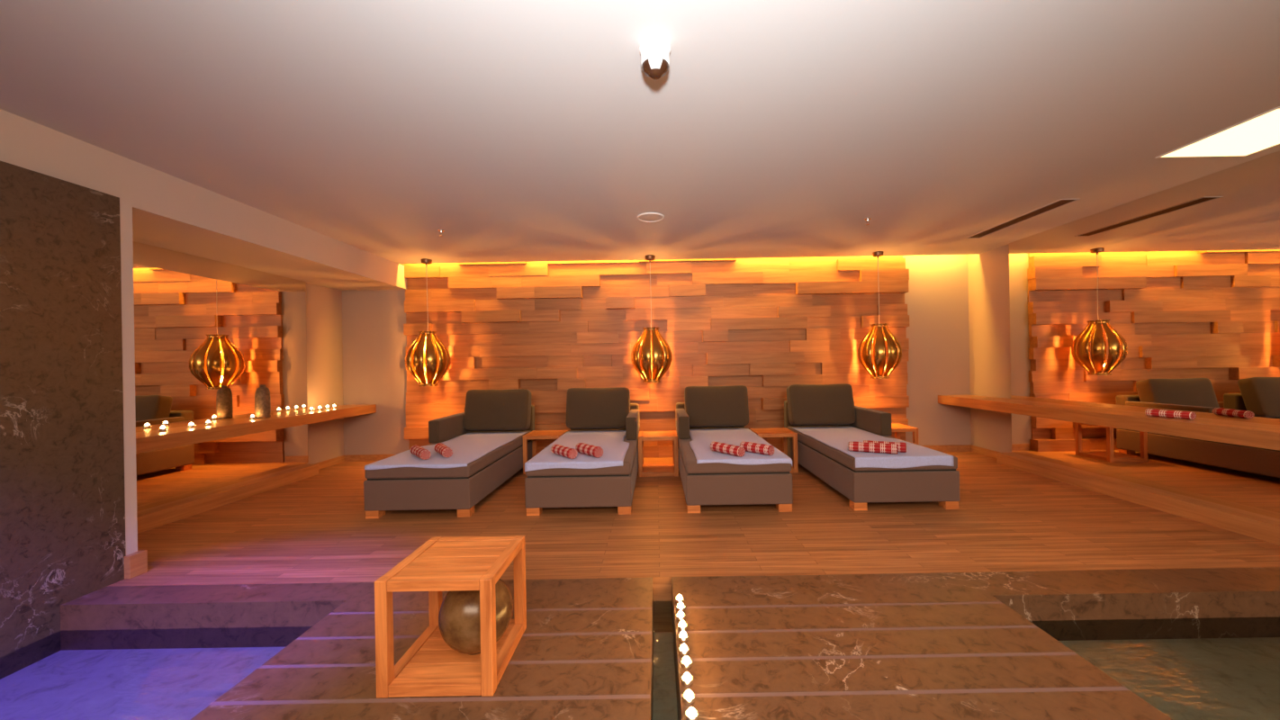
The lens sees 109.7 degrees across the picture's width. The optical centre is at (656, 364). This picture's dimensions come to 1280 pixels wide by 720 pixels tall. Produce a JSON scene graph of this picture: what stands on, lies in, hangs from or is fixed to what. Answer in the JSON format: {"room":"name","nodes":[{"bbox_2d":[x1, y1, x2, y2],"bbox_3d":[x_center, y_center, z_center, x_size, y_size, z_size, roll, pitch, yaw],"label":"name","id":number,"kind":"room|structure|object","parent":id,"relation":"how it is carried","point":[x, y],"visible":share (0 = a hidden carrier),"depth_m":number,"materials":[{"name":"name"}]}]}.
{"room":"spa relaxation room","nodes":[
{"label":"spa relaxation room","id":0,"kind":"room"},
{"bbox_2d":[0,160,126,679],"bbox_3d":[-3.902,0.529,0.100,1.180,3.110,5.400,-1,0,0],"label":"wall","id":1,"kind":"structure","parent":0,"point":[62,500],"depth_m":2.48,"materials":[{"name":"brown stone"}]},
{"bbox_2d":[119,198,137,555],"bbox_3d":[-3.910,0.159,2.835,1.175,2.370,0.070,-1,0,0],"label":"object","id":2,"kind":"structure","parent":1,"relation":"attached to","point":[125,206],"depth_m":2.84,"materials":[{"name":"beige paint"}]},
{"bbox_2d":[123,549,147,578],"bbox_3d":[-3.342,1.265,2.840,0.155,0.140,0.100,-1,0,0],"label":"baseboard","id":3,"kind":"structure","parent":1,"relation":"attached to","point":[135,563],"depth_m":2.83,"materials":[{"name":"brown wood"}]},
{"bbox_2d":[304,282,344,464],"bbox_3d":[-4.427,-0.087,4.550,0.150,3.080,3.400,-1,0,0],"label":"wall","id":4,"kind":"structure","parent":0,"point":[324,340],"depth_m":5.90,"materials":[{"name":"beige paint"}]},
{"bbox_2d":[132,241,308,511],"bbox_3d":[-4.331,0.101,4.220,0.034,2.238,2.680,-1,0,0],"label":"wall mirror","id":5,"kind":"object","parent":4,"relation":"attached to","point":[208,333],"visible":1,"depth_m":4.37,"materials":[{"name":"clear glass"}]},
{"bbox_2d":[135,404,376,453],"bbox_3d":[-4.097,0.618,4.562,0.413,0.114,3.374,-1,0,0],"label":"wall shelf","id":6,"kind":"object","parent":5,"relation":"attached to","point":[150,440],"visible":0.69,"depth_m":4.21,"materials":[{"name":"brown wood"}]},
{"bbox_2d":[158,425,166,432],"bbox_3d":[-4.122,0.538,3.760,0.047,0.047,0.047,-1,0,0],"label":"tealight","id":7,"kind":"object","parent":6,"relation":"on","point":[162,428],"visible":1,"depth_m":3.75,"materials":[{"name":"white wax"}]},
{"bbox_2d":[187,422,195,427],"bbox_3d":[-4.112,0.538,3.980,0.047,0.047,0.047,-1,0,0],"label":"tealight","id":8,"kind":"object","parent":6,"relation":"on","point":[191,425],"visible":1,"depth_m":3.97,"materials":[{"name":"white wax"}]},
{"bbox_2d":[204,420,211,425],"bbox_3d":[-4.112,0.538,4.130,0.047,0.047,0.047,-1,0,0],"label":"tealight","id":9,"kind":"object","parent":6,"relation":"on","point":[208,422],"visible":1,"depth_m":4.12,"materials":[{"name":"white wax"}]},
{"bbox_2d":[254,384,270,418],"bbox_3d":[-4.109,0.388,4.700,0.126,0.347,0.126,-1,0,0],"label":"stone vase","id":10,"kind":"object","parent":6,"relation":"on","point":[262,395],"visible":0.98,"depth_m":4.66,"materials":[{"name":"grey stone"}]},
{"bbox_2d":[0,0,1279,263],"bbox_3d":[-0.025,-1.550,1.825,9.000,0.300,8.850,-1,0,0],"label":"ceiling","id":11,"kind":"structure","parent":0,"point":[518,130],"depth_m":2.46,"materials":[{"name":"grey paint"}]},
{"bbox_2d":[0,108,406,290],"bbox_3d":[-3.985,-1.180,1.825,1.070,0.310,8.850,-1,0,0],"label":"beam","id":12,"kind":"structure","parent":11,"relation":"attached to","point":[171,212],"depth_m":3.54,"materials":[{"name":"beige paint"}]},
{"bbox_2d":[405,258,450,386],"bbox_3d":[-2.964,-0.535,5.830,0.530,1.632,0.522,-1,0,-18],"label":"pendant lamp","id":13,"kind":"object","parent":11,"relation":"hanging from","point":[427,359],"visible":1,"depth_m":5.70,"materials":[{"name":"gold metal"}]},
{"bbox_2d":[637,212,664,222],"bbox_3d":[-0.053,-1.393,4.280,0.260,0.012,0.260,-1,0,0],"label":"ceiling speaker","id":14,"kind":"object","parent":11,"relation":"attached to","point":[647,217],"visible":1,"depth_m":4.26,"materials":[{"name":"white plastic"}]},
{"bbox_2d":[639,214,662,221],"bbox_3d":[-0.053,-1.394,4.280,0.223,0.010,0.223,-1,0,0],"label":"grille","id":15,"kind":"object","parent":14,"relation":"attached to","point":[642,217],"depth_m":4.27,"materials":[{"name":"grey"}]},
{"bbox_2d":[630,254,672,382],"bbox_3d":[-0.068,-0.583,5.830,0.530,1.632,0.522,-1,0,-1],"label":"pendant lamp","id":16,"kind":"object","parent":11,"relation":"hanging from","point":[661,350],"visible":1,"depth_m":5.67,"materials":[{"name":"brown metal"}]},
{"bbox_2d":[639,35,670,80],"bbox_3d":[-0.004,-1.332,1.985,0.140,0.135,0.140,-1,0,0],"label":"spotlight","id":17,"kind":"object","parent":11,"relation":"attached to","point":[654,50],"visible":1,"depth_m":1.94,"materials":[{"name":"white plastic"}]},
{"bbox_2d":[864,217,871,225],"bbox_3d":[2.087,-1.405,4.440,0.064,0.058,0.064,-1,0,0],"label":"sprinkler","id":18,"kind":"object","parent":11,"relation":"attached to","point":[866,219],"visible":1,"depth_m":4.43,"materials":[{"name":"silver metal"}]},
{"bbox_2d":[857,251,902,378],"bbox_3d":[2.885,-0.631,5.830,0.530,1.632,0.522,-1,0,-28],"label":"pendant lamp","id":19,"kind":"object","parent":11,"relation":"hanging from","point":[893,345],"visible":1,"depth_m":5.68,"materials":[{"name":"brown metal"}]},
{"bbox_2d":[965,198,1080,238],"bbox_3d":[3.662,-1.457,4.590,0.164,0.006,1.230,-1,0,0],"label":"ceiling vent","id":20,"kind":"object","parent":11,"relation":"in","point":[1060,202],"visible":1,"depth_m":4.47,"materials":[{"name":"grey metal"}]},
{"bbox_2d":[1155,106,1279,158],"bbox_3d":[3.837,-1.460,2.860,0.630,0.006,0.630,-1,0,0],"label":"recessed light","id":21,"kind":"object","parent":11,"relation":"in","point":[1260,132],"visible":1,"depth_m":2.94,"materials":[{"name":"white plastic"}]},
{"bbox_2d":[0,450,1279,719],"bbox_3d":[0.028,1.680,1.825,9.000,0.800,8.850,-1,0,0],"label":"floor","id":22,"kind":"structure","parent":0,"point":[1156,644],"depth_m":2.43,"materials":[{"name":"brown wood"}]},
{"bbox_2d":[136,463,318,533],"bbox_3d":[-4.224,1.284,4.185,0.210,0.130,2.630,-1,0,0],"label":"baseboard","id":23,"kind":"structure","parent":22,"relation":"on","point":[148,518],"depth_m":4.26,"materials":[{"name":"brown wood"}]},
{"bbox_2d":[363,388,534,518],"bbox_3d":[-2.046,0.816,4.900,0.908,0.995,2.140,-1,0,0],"label":"lounger","id":24,"kind":"object","parent":22,"relation":"on","point":[460,489],"visible":0.9,"depth_m":4.16,"materials":[{"name":"black fabric"}]},
{"bbox_2d":[364,432,527,469],"bbox_3d":[-2.045,0.874,4.729,0.884,0.040,1.803,-1,0,0],"label":"sheet","id":25,"kind":"object","parent":24,"relation":"on","point":[468,447],"visible":0.91,"depth_m":4.30,"materials":[{"name":"white fabric"}]},
{"bbox_2d":[410,445,431,459],"bbox_3d":[-2.167,0.811,4.135,0.096,0.092,0.361,-1,0,-42],"label":"rolled towel","id":26,"kind":"object","parent":25,"relation":"on","point":[423,454],"visible":1,"depth_m":4.03,"materials":[{"name":"red fabric"}]},
{"bbox_2d":[433,442,452,457],"bbox_3d":[-1.997,0.808,4.225,0.096,0.092,0.364,-1,0,-37],"label":"rolled towel","id":27,"kind":"object","parent":25,"relation":"on","point":[445,451],"visible":1,"depth_m":4.10,"materials":[{"name":"red fabric"}]},
{"bbox_2d":[463,388,531,431],"bbox_3d":[-1.993,0.581,5.675,0.790,0.526,0.300,-1,0,0],"label":"cushion","id":28,"kind":"object","parent":24,"relation":"on","point":[484,410],"depth_m":5.57,"materials":[{"name":"fabric"}]},
{"bbox_2d":[374,535,526,698],"bbox_3d":[-0.865,1.068,1.975,0.455,0.453,0.455,-1,0,0],"label":"side table","id":29,"kind":"object","parent":22,"relation":"on","point":[429,667],"visible":0.94,"depth_m":1.83,"materials":[{"name":"brown wood"}]},
{"bbox_2d":[438,578,513,655],"bbox_3d":[-0.792,1.087,1.985,0.304,0.328,0.304,-1,0,0],"label":"decorative ball","id":30,"kind":"object","parent":29,"relation":"on","point":[459,622],"visible":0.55,"depth_m":1.87,"materials":[{"name":"brown ceramic"}]},
{"bbox_2d":[522,430,567,474],"bbox_3d":[-1.353,1.076,5.560,0.455,0.453,0.455,-1,0,0],"label":"side table","id":31,"kind":"object","parent":22,"relation":"on","point":[534,435],"visible":0.49,"depth_m":5.37,"materials":[{"name":"brown wood"}]},
{"bbox_2d":[524,387,639,515],"bbox_3d":[-0.668,0.793,4.900,0.908,0.995,2.140,-1,0,0],"label":"lounger","id":32,"kind":"object","parent":22,"relation":"on","point":[587,409],"visible":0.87,"depth_m":3.84,"materials":[{"name":"black fabric"}]},
{"bbox_2d":[524,430,629,471],"bbox_3d":[-0.698,0.872,4.729,0.845,0.078,1.803,-1,0,0],"label":"sheet","id":33,"kind":"object","parent":32,"relation":"on","point":[612,443],"visible":0.88,"depth_m":4.18,"materials":[{"name":"white fabric"}]},
{"bbox_2d":[550,444,577,459],"bbox_3d":[-0.835,0.789,4.070,0.096,0.092,0.337,-1,0,-40],"label":"rolled towel","id":34,"kind":"object","parent":33,"relation":"on","point":[557,449],"visible":1,"depth_m":3.99,"materials":[{"name":"red fabric"}]},
{"bbox_2d":[575,442,603,458],"bbox_3d":[-0.615,0.782,4.105,0.103,0.098,0.330,-1,0,-41],"label":"rolled towel","id":35,"kind":"object","parent":33,"relation":"on","point":[584,448],"visible":1,"depth_m":4.03,"materials":[{"name":"red fabric"}]},
{"bbox_2d":[565,387,630,429],"bbox_3d":[-0.728,0.560,5.675,0.790,0.526,0.300,-1,0,0],"label":"cushion","id":36,"kind":"object","parent":32,"relation":"on","point":[586,408],"depth_m":5.57,"materials":[{"name":"fabric"}]},
{"bbox_2d":[638,430,678,477],"bbox_3d":[0.023,1.053,5.340,0.455,0.453,0.455,-1,0,0],"label":"side table","id":37,"kind":"object","parent":22,"relation":"on","point":[651,470],"visible":1,"depth_m":5.12,"materials":[{"name":"brown wood"}]},
{"bbox_2d":[675,594,684,604],"bbox_3d":[0.125,1.255,2.407,0.047,0.047,0.047,-1,0,0],"label":"tealight","id":38,"kind":"object","parent":22,"relation":"on","point":[679,599],"visible":0.94,"depth_m":2.40,"materials":[{"name":"white wax"}]},
{"bbox_2d":[676,611,685,622],"bbox_3d":[0.122,1.255,2.246,0.047,0.047,0.047,-1,0,0],"label":"tealight","id":39,"kind":"object","parent":22,"relation":"on","point":[680,616],"visible":0.97,"depth_m":2.23,"materials":[{"name":"white wax"}]},
{"bbox_2d":[676,602,685,612],"bbox_3d":[0.127,1.255,2.328,0.047,0.047,0.047,-1,0,0],"label":"tealight","id":40,"kind":"object","parent":22,"relation":"on","point":[680,607],"visible":0.97,"depth_m":2.32,"materials":[{"name":"white wax"}]},
{"bbox_2d":[677,620,687,631],"bbox_3d":[0.126,1.255,2.163,0.047,0.047,0.047,-1,0,0],"label":"tealight","id":41,"kind":"object","parent":22,"relation":"on","point":[682,626],"visible":0.95,"depth_m":2.15,"materials":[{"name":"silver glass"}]},
{"bbox_2d":[678,630,688,643],"bbox_3d":[0.125,1.255,2.078,0.047,0.047,0.047,-1,0,0],"label":"tealight","id":42,"kind":"object","parent":22,"relation":"on","point":[683,636],"visible":0.99,"depth_m":2.07,"materials":[{"name":"white wax"}]},
{"bbox_2d":[678,643,689,657],"bbox_3d":[0.122,1.255,1.982,0.047,0.047,0.047,-1,0,0],"label":"tealight","id":43,"kind":"object","parent":22,"relation":"on","point":[683,649],"visible":0.98,"depth_m":1.97,"materials":[{"name":"white wax"}]},
{"bbox_2d":[680,656,692,670],"bbox_3d":[0.127,1.255,1.899,0.047,0.047,0.047,-1,0,0],"label":"tealight","id":44,"kind":"object","parent":22,"relation":"on","point":[686,662],"visible":1,"depth_m":1.89,"materials":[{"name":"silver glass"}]},
{"bbox_2d":[681,672,693,687],"bbox_3d":[0.123,1.255,1.798,0.047,0.047,0.047,-1,0,0],"label":"tealight","id":45,"kind":"object","parent":22,"relation":"on","point":[687,679],"visible":1,"depth_m":1.79,"materials":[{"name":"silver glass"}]},
{"bbox_2d":[682,689,694,706],"bbox_3d":[0.123,1.255,1.702,0.047,0.047,0.047,-1,0,0],"label":"tealight","id":46,"kind":"object","parent":22,"relation":"on","point":[689,697],"visible":1,"depth_m":1.69,"materials":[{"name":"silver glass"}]},
{"bbox_2d":[685,707,698,719],"bbox_3d":[0.128,1.255,1.615,0.047,0.047,0.047,-1,0,0],"label":"tealight","id":47,"kind":"object","parent":22,"relation":"on","point":[690,714],"visible":1,"depth_m":1.61,"materials":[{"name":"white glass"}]},
{"bbox_2d":[675,385,793,513],"bbox_3d":[0.704,0.771,4.900,0.908,0.995,2.140,-1,0,0],"label":"lounger","id":48,"kind":"object","parent":22,"relation":"on","point":[703,407],"visible":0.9,"depth_m":3.84,"materials":[{"name":"black fabric"}]},
{"bbox_2d":[684,385,748,427],"bbox_3d":[0.756,0.535,5.675,0.790,0.526,0.300,-1,0,0],"label":"cushion","id":49,"kind":"object","parent":48,"relation":"on","point":[705,406],"depth_m":5.57,"materials":[{"name":"fabric"}]},
{"bbox_2d":[689,428,792,465],"bbox_3d":[0.752,0.844,4.729,0.817,0.072,1.803,-1,0,0],"label":"sheet","id":50,"kind":"object","parent":48,"relation":"on","point":[701,440],"visible":0.88,"depth_m":4.39,"materials":[{"name":"white fabric"}]},
{"bbox_2d":[709,441,745,456],"bbox_3d":[0.638,0.765,4.055,0.096,0.092,0.358,-1,0,-36],"label":"rolled towel","id":51,"kind":"object","parent":50,"relation":"on","point":[716,446],"visible":1,"depth_m":4.00,"materials":[{"name":"red fabric"}]},
{"bbox_2d":[739,441,774,455],"bbox_3d":[0.908,0.760,4.065,0.096,0.092,0.312,-1,0,-42],"label":"rolled towel","id":52,"kind":"object","parent":50,"relation":"on","point":[749,446],"visible":0.92,"depth_m":4.01,"materials":[{"name":"red fabric"}]},
{"bbox_2d":[749,427,798,472],"bbox_3d":[1.409,1.030,5.430,0.455,0.453,0.455,-1,0,0],"label":"side table","id":53,"kind":"object","parent":22,"relation":"on","point":[784,433],"visible":0.54,"depth_m":5.22,"materials":[{"name":"brown wood"}]},
{"bbox_2d":[784,383,959,510],"bbox_3d":[2.131,0.747,4.900,0.908,0.995,2.140,-1,0,0],"label":"lounger","id":54,"kind":"object","parent":22,"relation":"on","point":[806,405],"visible":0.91,"depth_m":4.37,"materials":[{"name":"black fabric"}]},
{"bbox_2d":[786,383,856,425],"bbox_3d":[2.071,0.514,5.675,0.790,0.526,0.300,-1,0,0],"label":"cushion","id":55,"kind":"object","parent":54,"relation":"on","point":[806,404],"depth_m":5.57,"materials":[{"name":"fabric"}]},
{"bbox_2d":[791,426,954,468],"bbox_3d":[2.110,0.836,4.729,0.844,0.101,1.803,-1,0,0],"label":"sheet","id":56,"kind":"object","parent":54,"relation":"on","point":[837,437],"visible":0.89,"depth_m":4.01,"materials":[{"name":"white fabric"}]},
{"bbox_2d":[847,441,897,454],"bbox_3d":[1.928,0.745,4.010,0.394,0.090,0.094,-1,0,27],"label":"rolled towel","id":57,"kind":"object","parent":56,"relation":"on","point":[855,446],"visible":1,"depth_m":3.98,"materials":[{"name":"red fabric"}]},
{"bbox_2d":[863,440,906,452],"bbox_3d":[2.058,0.743,4.060,0.349,0.090,0.094,-1,0,27],"label":"rolled towel","id":58,"kind":"object","parent":56,"relation":"on","point":[901,446],"visible":0.44,"depth_m":3.98,"materials":[{"name":"red fabric"}]},
{"bbox_2d":[891,423,918,444],"bbox_3d":[2.947,1.005,5.670,0.455,0.453,0.455,-1,0,0],"label":"side table","id":59,"kind":"object","parent":22,"relation":"on","point":[896,428],"visible":0.23,"depth_m":5.46,"materials":[{"name":"brown wood"}]},
{"bbox_2d":[996,452,1279,545],"bbox_3d":[4.264,1.145,4.100,0.210,0.130,2.800,-1,0,0],"label":"baseboard","id":60,"kind":"structure","parent":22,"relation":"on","point":[1259,527],"depth_m":3.74,"materials":[{"name":"brown wood"}]},
{"bbox_2d":[342,254,971,454],"bbox_3d":[-0.003,-0.160,6.310,9.000,3.080,0.120,-1,0,0],"label":"wall","id":61,"kind":"structure","parent":0,"point":[374,342],"depth_m":6.25,"materials":[{"name":"beige paint"}]},
{"bbox_2d":[316,453,396,469],"bbox_3d":[-3.889,1.299,5.900,0.880,0.090,0.700,-1,0,0],"label":"baseboard","id":62,"kind":"structure","parent":61,"relation":"attached to","point":[322,464],"depth_m":6.23,"materials":[{"name":"brown wood"}]},
{"bbox_2d":[403,255,910,457],"bbox_3d":[0.000,-0.177,6.184,6.913,2.914,0.129,-1,0,0],"label":"cladding","id":63,"kind":"object","parent":61,"relation":"attached to","point":[770,316],"visible":0.63,"depth_m":6.20,"materials":[{"name":"brown wood"}]},
{"bbox_2d":[921,444,1000,458],"bbox_3d":[3.930,1.171,5.900,0.880,0.090,0.700,-1,0,0],"label":"baseboard","id":64,"kind":"structure","parent":61,"relation":"attached to","point":[946,447],"depth_m":6.23,"materials":[{"name":"brown wood"}]},
{"bbox_2d":[967,243,1011,452],"bbox_3d":[4.422,-0.233,1.825,0.150,3.080,8.850,-1,0,0],"label":"wall","id":65,"kind":"structure","parent":0,"point":[987,272],"depth_m":5.86,"materials":[{"name":"beige paint"}]},
{"bbox_2d":[1009,150,1279,519],"bbox_3d":[4.329,-0.196,3.690,0.034,2.548,3.580,-1,0,0],"label":"wall mirror","id":66,"kind":"object","parent":65,"relation":"attached to","point":[1168,299],"visible":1,"depth_m":3.82,"materials":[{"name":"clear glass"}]},
{"bbox_2d":[937,394,1279,450],"bbox_3d":[4.115,0.484,4.125,0.413,0.114,4.249,-1,0,0],"label":"wall shelf","id":67,"kind":"object","parent":66,"relation":"attached to","point":[1240,433],"visible":1,"depth_m":3.69,"materials":[{"name":"brown wood"}]},
{"bbox_2d":[1144,408,1196,419],"bbox_3d":[4.072,0.397,3.570,0.064,0.061,0.269,-1,0,-15],"label":"rolled towel","id":68,"kind":"object","parent":67,"relation":"on","point":[1151,412],"visible":1,"depth_m":3.54,"materials":[{"name":"red fabric"}]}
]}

